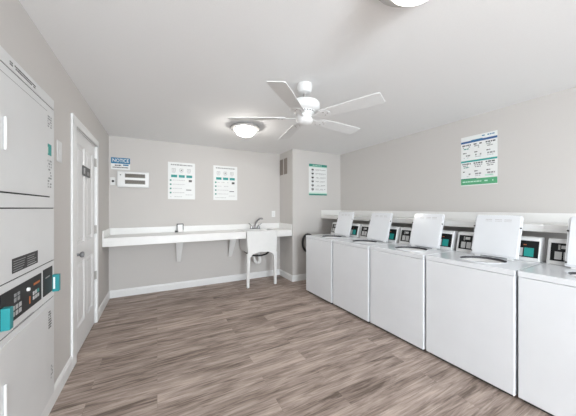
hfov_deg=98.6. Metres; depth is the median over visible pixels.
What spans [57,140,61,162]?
wall plate
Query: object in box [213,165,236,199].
sign
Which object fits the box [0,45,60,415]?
dryer
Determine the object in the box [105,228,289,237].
countertop
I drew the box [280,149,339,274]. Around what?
wall
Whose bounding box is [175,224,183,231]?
metal fixture
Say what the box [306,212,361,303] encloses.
washing machine
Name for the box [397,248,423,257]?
tub
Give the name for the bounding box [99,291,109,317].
baseboard
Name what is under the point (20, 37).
wall
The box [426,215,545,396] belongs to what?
washing machine
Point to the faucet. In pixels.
(258, 219)
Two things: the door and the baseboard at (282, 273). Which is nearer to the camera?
the door
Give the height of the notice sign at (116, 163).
0.185 m
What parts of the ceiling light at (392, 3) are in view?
lamp shade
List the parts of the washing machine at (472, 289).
control panel, panel, panel, lid, payment panel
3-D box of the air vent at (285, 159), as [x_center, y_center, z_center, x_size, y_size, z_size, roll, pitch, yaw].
[-0.095,-0.838,5.038,0.019,0.315,0.310,0,0,-28]
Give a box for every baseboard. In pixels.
[41,356,72,415]
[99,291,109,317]
[110,269,278,297]
[279,269,292,281]
[293,274,305,281]
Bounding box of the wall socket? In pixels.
[110,177,115,184]
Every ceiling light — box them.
[230,122,259,137]
[379,0,426,7]
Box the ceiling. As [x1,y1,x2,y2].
[19,0,575,154]
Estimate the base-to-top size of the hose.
0.379 m
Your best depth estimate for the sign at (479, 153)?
2.97 m
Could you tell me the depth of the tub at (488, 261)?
2.23 m
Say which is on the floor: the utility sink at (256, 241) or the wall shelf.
the utility sink at (256, 241)
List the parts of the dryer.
handle, handle, door, door, frame, panel, panel, frame, payment panel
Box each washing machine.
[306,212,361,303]
[333,213,401,322]
[370,213,457,350]
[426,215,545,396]
[518,217,575,415]
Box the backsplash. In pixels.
[110,223,278,234]
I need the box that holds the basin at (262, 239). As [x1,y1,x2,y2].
[238,228,276,252]
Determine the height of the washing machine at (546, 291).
1.333 m
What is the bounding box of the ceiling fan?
[227,81,384,138]
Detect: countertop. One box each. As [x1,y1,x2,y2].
[102,223,291,261]
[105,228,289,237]
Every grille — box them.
[280,159,282,174]
[284,158,286,173]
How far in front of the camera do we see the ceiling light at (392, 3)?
1.22 m
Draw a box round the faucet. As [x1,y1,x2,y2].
[248,218,262,228]
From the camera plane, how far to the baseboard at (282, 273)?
4.92 m
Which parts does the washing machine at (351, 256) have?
panel, control panel, panel, lid, payment panel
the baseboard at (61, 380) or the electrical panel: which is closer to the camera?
the baseboard at (61, 380)
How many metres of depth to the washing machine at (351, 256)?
3.28 m
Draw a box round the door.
[77,131,96,353]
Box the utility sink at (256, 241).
[238,228,276,287]
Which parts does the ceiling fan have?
blade, blade, blade, blade, blade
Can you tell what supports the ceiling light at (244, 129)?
attached to the ceiling
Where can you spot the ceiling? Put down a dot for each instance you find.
(175, 71)
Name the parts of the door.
knob, plate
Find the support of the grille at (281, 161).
attached to the air vent at (285, 159)
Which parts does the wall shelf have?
panel, shelf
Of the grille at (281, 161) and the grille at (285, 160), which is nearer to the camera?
the grille at (285, 160)
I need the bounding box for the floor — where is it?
[49,275,550,415]
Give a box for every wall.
[0,0,108,382]
[109,135,279,290]
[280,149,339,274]
[340,87,575,260]
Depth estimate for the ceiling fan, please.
2.15 m
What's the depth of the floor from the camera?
2.17 m
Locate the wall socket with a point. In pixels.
(112, 179)
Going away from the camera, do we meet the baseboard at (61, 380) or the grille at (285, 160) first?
the baseboard at (61, 380)
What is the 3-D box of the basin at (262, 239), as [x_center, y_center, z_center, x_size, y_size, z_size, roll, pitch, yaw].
[-0.575,0.604,4.656,0.596,0.392,0.511,0,0,-28]
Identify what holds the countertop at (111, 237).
attached to the wall at (258, 173)
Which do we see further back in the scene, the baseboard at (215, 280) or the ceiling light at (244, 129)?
the baseboard at (215, 280)
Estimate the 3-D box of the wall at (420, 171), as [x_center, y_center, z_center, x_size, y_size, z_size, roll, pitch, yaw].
[2.866,0.137,2.059,0.120,2.526,8.406,0,0,-28]
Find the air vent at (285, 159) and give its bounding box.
[280,158,286,174]
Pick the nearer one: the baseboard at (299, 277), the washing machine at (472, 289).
the washing machine at (472, 289)
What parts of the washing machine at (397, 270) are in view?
panel, control panel, panel, lid, payment panel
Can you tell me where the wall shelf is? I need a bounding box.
[321,210,575,232]
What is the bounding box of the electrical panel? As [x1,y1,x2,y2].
[117,171,148,187]
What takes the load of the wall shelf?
attached to the wall at (420, 171)
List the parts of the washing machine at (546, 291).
panel, panel, control panel, lid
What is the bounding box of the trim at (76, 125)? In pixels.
[71,113,98,367]
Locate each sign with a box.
[111,157,129,169]
[168,162,194,198]
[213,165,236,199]
[309,164,326,195]
[461,130,497,185]
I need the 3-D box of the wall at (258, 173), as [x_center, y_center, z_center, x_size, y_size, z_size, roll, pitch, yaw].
[-0.990,0.137,4.845,4.340,2.526,0.120,0,0,-28]
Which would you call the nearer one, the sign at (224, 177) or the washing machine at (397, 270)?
the washing machine at (397, 270)
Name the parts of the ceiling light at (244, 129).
lamp shade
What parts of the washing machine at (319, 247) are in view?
panel, panel, lid, payment panel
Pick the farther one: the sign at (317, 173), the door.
the sign at (317, 173)
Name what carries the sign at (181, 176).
attached to the wall at (258, 173)
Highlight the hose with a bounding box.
[302,233,310,251]
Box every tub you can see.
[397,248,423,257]
[462,258,503,273]
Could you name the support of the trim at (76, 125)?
attached to the wall at (20, 37)

